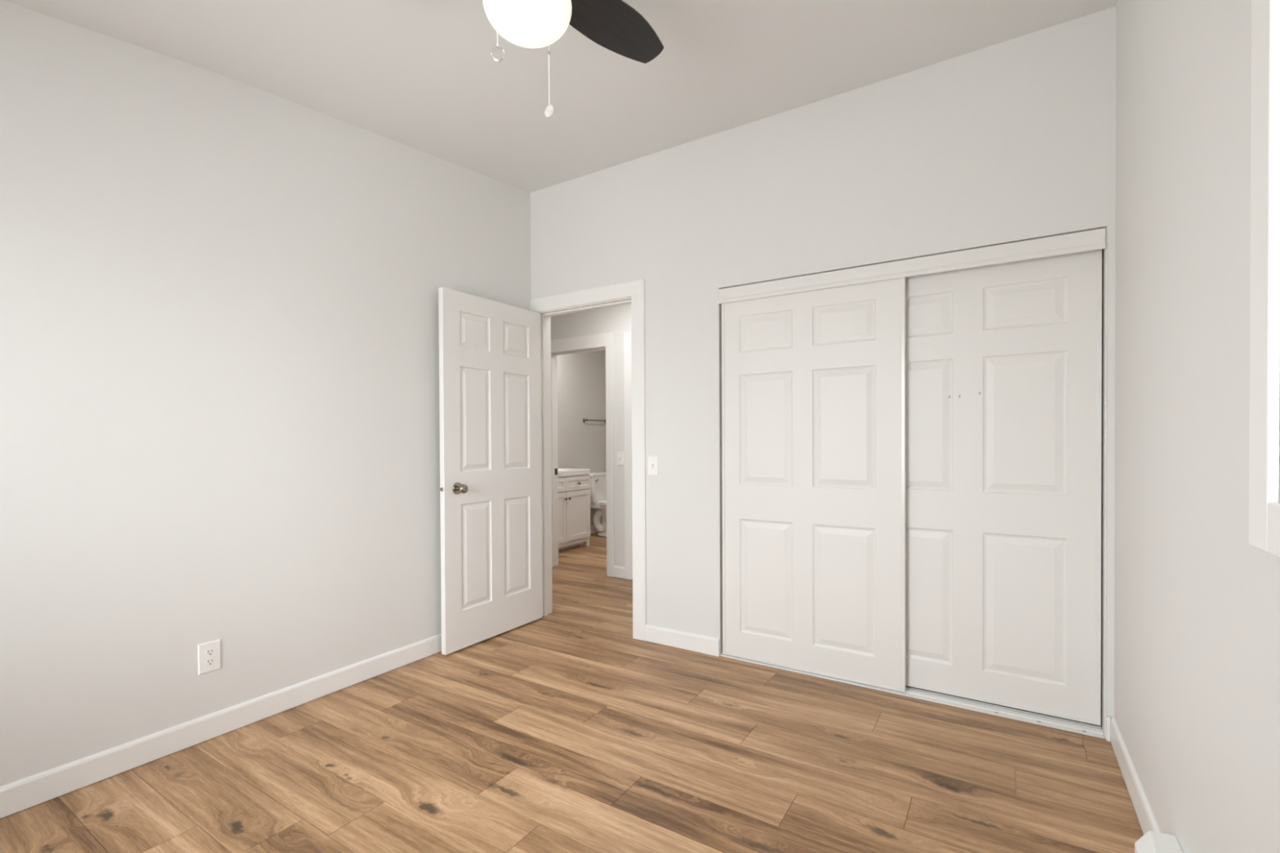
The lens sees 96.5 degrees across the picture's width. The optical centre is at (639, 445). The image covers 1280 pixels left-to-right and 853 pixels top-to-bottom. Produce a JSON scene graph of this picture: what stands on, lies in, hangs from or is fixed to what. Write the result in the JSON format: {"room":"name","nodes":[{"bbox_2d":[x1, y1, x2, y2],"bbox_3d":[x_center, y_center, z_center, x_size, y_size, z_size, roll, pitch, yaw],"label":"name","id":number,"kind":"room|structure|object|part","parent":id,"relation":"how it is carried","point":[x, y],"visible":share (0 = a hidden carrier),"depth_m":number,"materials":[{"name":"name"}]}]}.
{"room":"empty bedroom","nodes":[
{"label":"empty bedroom","id":0,"kind":"room"},
{"bbox_2d":[0,0,530,786],"bbox_3d":[-1.750,-0.253,2.370,0.120,2.878,3.730,0,1,32],"label":"wall","id":1,"kind":"structure","parent":0,"point":[220,415],"depth_m":2.26,"materials":[{"name":"white paint"}]},
{"bbox_2d":[197,639,221,675],"bbox_3d":[-1.726,0.848,2.291,0.008,0.121,0.078,0,1,32],"label":"wall outlet","id":2,"kind":"object","parent":1,"relation":"attached to","point":[209,654],"visible":1,"depth_m":2.29,"materials":[{"name":"white plastic"}]},
{"bbox_2d":[204,657,215,666],"bbox_3d":[-1.724,0.867,2.290,0.002,0.028,0.034,0,1,32],"label":"receptacle","id":3,"kind":"object","parent":2,"relation":"attached to","point":[208,661],"depth_m":2.29,"materials":[{"name":"white plastic"}]},
{"bbox_2d":[204,648,215,656],"bbox_3d":[-1.724,0.828,2.289,0.002,0.028,0.034,0,1,32],"label":"receptacle","id":4,"kind":"object","parent":2,"relation":"attached to","point":[208,651],"depth_m":2.29,"materials":[{"name":"white plastic"}]},
{"bbox_2d":[0,633,441,818],"bbox_3d":[-1.704,1.126,2.322,0.012,0.096,3.670,0,1,32],"label":"baseboard","id":5,"kind":"structure","parent":1,"relation":"attached to","point":[22,794],"depth_m":2.23,"materials":[{"name":"white paint"}]},
{"bbox_2d":[3,0,1117,192],"bbox_3d":[-0.455,-1.544,1.442,3.298,0.675,3.880,0,1,32],"label":"ceiling","id":6,"kind":"structure","parent":0,"point":[422,75],"depth_m":2.36,"materials":[{"name":"white paint"}]},
{"bbox_2d":[482,0,663,118],"bbox_3d":[-0.292,-1.261,1.694,1.012,0.541,0.950,0,1,32],"label":"ceiling fan","id":7,"kind":"object","parent":6,"relation":"hanging from","point":[615,25],"visible":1,"depth_m":1.77,"materials":[{"name":"brown metal"}]},
{"bbox_3d":[-0.370,-1.146,1.482,0.004,0.214,0.004,-1,1,-35],"label":"pull chain","id":8,"kind":"part","parent":7,"relation":"part of","materials":[{"name":"white metal"}]},
{"bbox_3d":[-0.314,-1.196,1.597,0.245,0.096,0.245,0,1,32],"label":"lamp shade","id":9,"kind":"part","parent":7,"relation":"part of","materials":[{"name":"white glass"}]},
{"bbox_3d":[-0.274,-1.142,1.722,0.004,0.228,0.004,0,1,10],"label":"pull chain","id":10,"kind":"part","parent":7,"relation":"part of","materials":[{"name":"white metal"}]},
{"bbox_3d":[-0.100,-1.382,1.865,0.172,0.006,0.458,-15,-9,39],"label":"blade","id":11,"kind":"part","parent":7,"relation":"part of","materials":[{"name":"black wood"}]},
{"bbox_2d":[0,532,1143,852],"bbox_3d":[-0.190,1.218,3.500,5.050,0.120,7.520,0,1,32],"label":"floor","id":12,"kind":"structure","parent":0,"point":[563,731],"depth_m":2.07,"materials":[{"name":"brown wood"}]},
{"bbox_2d":[558,474,590,551],"bbox_3d":[-0.985,0.731,6.218,0.534,0.806,0.857,0,1,32],"label":"vanity cabinet","id":13,"kind":"object","parent":12,"relation":"on","point":[574,491],"visible":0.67,"depth_m":6.22,"materials":[{"name":"white paint"}]},
{"bbox_3d":[-0.909,0.415,5.914,0.018,0.144,0.420,0,1,32],"label":"drawer","id":14,"kind":"part","parent":13,"relation":"part of","materials":[{"name":"white paint"}]},
{"bbox_3d":[-0.907,0.763,5.917,0.018,0.528,0.420,0,1,32],"label":"door","id":15,"kind":"part","parent":13,"relation":"part of","materials":[{"name":"white paint"}]},
{"bbox_2d":[557,467,590,476],"bbox_3d":[-1.003,0.236,6.223,0.514,0.175,0.877,0,1,32],"label":"vanity sink","id":16,"kind":"object","parent":13,"relation":"in","point":[561,472],"visible":0.18,"depth_m":6.25,"materials":[{"name":"white ceramic"}]},
{"bbox_3d":[-0.681,0.410,6.272,0.018,0.144,0.420,0,1,32],"label":"drawer","id":17,"kind":"part","parent":13,"relation":"part of","materials":[{"name":"white paint"}]},
{"bbox_3d":[-0.680,0.758,6.276,0.018,0.528,0.420,0,1,32],"label":"door","id":18,"kind":"part","parent":13,"relation":"part of","materials":[{"name":"white paint"}]},
{"bbox_2d":[589,471,606,537],"bbox_3d":[-0.322,0.732,7.072,0.750,0.782,0.488,0,1,32],"label":"toilet","id":19,"kind":"object","parent":12,"relation":"on","point":[597,488],"visible":0.46,"depth_m":7.06,"materials":[{"name":"white ceramic"}]},
{"bbox_3d":[-0.541,0.540,7.209,0.220,0.315,0.464,0,1,32],"label":"tank","id":20,"kind":"part","parent":19,"relation":"part of","materials":[{"name":"white ceramic"}]},
{"bbox_3d":[-0.542,0.362,7.207,0.232,0.042,0.488,0,1,32],"label":"tank lid","id":21,"kind":"part","parent":19,"relation":"part of","materials":[{"name":"white ceramic"}]},
{"bbox_3d":[-0.254,0.695,7.028,0.574,0.021,0.372,0,1,32],"label":"seat lid","id":22,"kind":"part","parent":19,"relation":"part of","materials":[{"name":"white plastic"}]},
{"bbox_2d":[720,653,1104,738],"bbox_3d":[1.164,1.150,2.738,1.649,0.015,0.094,0,1,32],"label":"track","id":23,"kind":"object","parent":12,"relation":"on","point":[997,710],"visible":0.79,"depth_m":2.51,"materials":[{"name":"white metal"}]},
{"bbox_2d":[557,350,606,525],"bbox_3d":[0.106,-0.093,6.334,2.510,2.465,2.430,0,1,32],"label":"wall","id":24,"kind":"structure","parent":0,"point":[581,376],"depth_m":7.15,"materials":[{"name":"grey paint"}]},
{"bbox_2d":[590,525,598,533],"bbox_3d":[-0.614,1.073,7.309,0.012,0.096,1.340,0,1,32],"label":"baseboard","id":25,"kind":"structure","parent":24,"relation":"attached to","point":[593,530],"depth_m":7.32,"materials":[{"name":"white paint"}]},
{"bbox_2d":[582,417,605,422],"bbox_3d":[-0.548,-0.324,7.344,0.082,0.050,0.505,0,1,32],"label":"towel bar","id":26,"kind":"object","parent":24,"relation":"attached to","point":[584,419],"visible":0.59,"depth_m":7.20,"materials":[{"name":"silver metal"}]},
{"bbox_2d":[550,303,631,567],"bbox_3d":[-0.273,-0.104,5.064,3.230,2.515,0.120,0,1,32],"label":"wall","id":27,"kind":"structure","parent":0,"point":[616,320],"depth_m":4.95,"materials":[{"name":"white paint"}]},
{"bbox_2d":[551,332,614,577],"bbox_3d":[-0.549,0.079,5.234,0.833,2.128,0.136,0,1,32],"label":"door frame","id":28,"kind":"structure","parent":27,"relation":"attached to","point":[604,340],"depth_m":5.05,"materials":[{"name":"white paint"}]},
{"bbox_2d":[613,565,625,578],"bbox_3d":[-0.845,1.093,5.364,1.705,0.096,0.012,0,1,32],"label":"baseboard","id":29,"kind":"structure","parent":27,"relation":"attached to","point":[619,571],"depth_m":4.93,"materials":[{"name":"white paint"}]},
{"bbox_2d":[617,452,623,465],"bbox_3d":[-0.174,0.113,4.923,0.070,0.115,0.018,0,1,32],"label":"light switch","id":30,"kind":"object","parent":27,"relation":"attached to","point":[620,455],"visible":1,"depth_m":4.92,"materials":[{"name":"white plastic"}]},
{"bbox_2d":[623,331,632,579],"bbox_3d":[0.264,0.085,4.646,0.935,2.117,0.014,0,1,32],"label":"door frame","id":31,"kind":"structure","parent":27,"relation":"attached to","point":[627,335],"depth_m":4.87,"materials":[{"name":"white paint"}]},
{"bbox_2d":[530,5,1115,739],"bbox_3d":[0.641,-0.270,3.060,3.178,2.876,0.120,0,1,32],"label":"wall","id":32,"kind":"structure","parent":0,"point":[1012,140],"depth_m":2.87,"materials":[{"name":"white paint"}]},
{"bbox_2d":[529,279,646,640],"bbox_3d":[-0.321,0.087,3.676,0.918,2.140,0.148,0,1,32],"label":"door frame","id":33,"kind":"structure","parent":32,"relation":"attached to","point":[635,290],"depth_m":3.43,"materials":[{"name":"white paint"}]},
{"bbox_2d":[438,287,542,654],"bbox_3d":[-0.870,0.138,3.469,0.155,2.023,0.804,0,1,32],"label":"door","id":34,"kind":"structure","parent":33,"relation":"attached to","point":[490,373],"depth_m":3.41,"materials":[{"name":"white paint"}]},
{"bbox_3d":[-0.996,0.240,3.189,0.062,0.054,0.054,0,1,32],"label":"knob","id":35,"kind":"part","parent":34,"relation":"part of","materials":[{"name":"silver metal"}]},
{"bbox_2d":[648,456,657,475],"bbox_3d":[0.073,0.119,3.345,0.070,0.115,0.018,0,1,32],"label":"light switch","id":36,"kind":"object","parent":32,"relation":"attached to","point":[652,460],"visible":1,"depth_m":3.34,"materials":[{"name":"white plastic"}]},
{"bbox_2d":[645,624,719,656],"bbox_3d":[0.235,1.107,3.257,0.471,0.096,0.012,0,1,32],"label":"baseboard","id":37,"kind":"structure","parent":32,"relation":"attached to","point":[703,644],"depth_m":3.25,"materials":[{"name":"white paint"}]},
{"bbox_2d":[718,227,1105,304],"bbox_3d":[1.153,-0.815,2.719,1.649,0.080,0.106,0,1,32],"label":"closet door trim","id":38,"kind":"structure","parent":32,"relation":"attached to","point":[1095,239],"depth_m":2.57,"materials":[{"name":"white wood"}]},
{"bbox_2d":[721,277,906,692],"bbox_3d":[0.847,0.158,2.901,0.919,1.974,0.038,0,1,32],"label":"door","id":39,"kind":"structure","parent":38,"relation":"hanging from","point":[814,382],"depth_m":2.86,"materials":[{"name":"white paint"}]},
{"bbox_3d":[0.843,1.140,2.896,0.887,0.010,0.002,0,1,32],"label":"rail","id":40,"kind":"part","parent":39,"relation":"part of","materials":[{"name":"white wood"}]},
{"bbox_2d":[906,248,1102,725],"bbox_3d":[1.470,0.144,2.555,0.928,1.970,0.038,0,1,32],"label":"door","id":41,"kind":"structure","parent":38,"relation":"hanging from","point":[1004,361],"depth_m":2.47,"materials":[{"name":"white paint"}]},
{"bbox_3d":[1.466,1.124,2.550,0.896,0.010,0.002,0,1,32],"label":"rail","id":42,"kind":"part","parent":41,"relation":"part of","materials":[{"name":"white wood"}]},
{"bbox_2d":[718,226,1106,738],"bbox_3d":[1.163,0.149,2.734,1.659,2.018,0.118,0,1,32],"label":"trim","id":43,"kind":"structure","parent":32,"relation":"attached to","point":[1104,251],"depth_m":2.31,"materials":[{"name":"white paint"}]},
{"bbox_2d":[1106,715,1110,742],"bbox_3d":[1.837,1.111,2.240,0.012,0.096,0.012,0,1,32],"label":"trim","id":44,"kind":"structure","parent":32,"relation":"attached to","point":[1108,718],"depth_m":2.24,"materials":[{"name":"white paint"}]},
{"bbox_2d":[1106,222,1115,717],"bbox_3d":[1.840,0.100,2.230,0.024,1.925,0.005,0,1,32],"label":"trim","id":45,"kind":"structure","parent":32,"relation":"attached to","point":[1112,227],"depth_m":2.23,"materials":[{"name":"white paint"}]},
{"bbox_2d":[1114,0,1279,852],"bbox_3d":[0.933,-0.250,0.666,0.120,2.878,3.730,0,1,32],"label":"wall","id":46,"kind":"structure","parent":0,"point":[1197,605],"depth_m":1.34,"materials":[{"name":"white paint"}]},
{"bbox_2d":[1110,717,1159,835],"bbox_3d":[0.867,1.129,0.689,0.012,0.096,3.669,0,1,32],"label":"baseboard","id":47,"kind":"structure","parent":46,"relation":"attached to","point":[1144,812],"depth_m":1.86,"materials":[{"name":"white paint"}]},
{"bbox_2d":[1134,831,1183,852],"bbox_3d":[0.879,1.073,0.776,0.084,0.172,1.620,0,1,32],"label":"baseboard heater","id":48,"kind":"object","parent":46,"relation":"attached to","point":[1151,842],"visible":1,"depth_m":1.42,"materials":[{"name":"white metal"}]},
{"bbox_2d":[1248,0,1279,557],"bbox_3d":[0.933,-0.402,0.680,0.134,1.149,0.608,0,1,32],"label":"window","id":49,"kind":"structure","parent":46,"relation":"in","point":[1264,272],"depth_m":0.92,"materials":[{"name":"white paint"}]}
]}

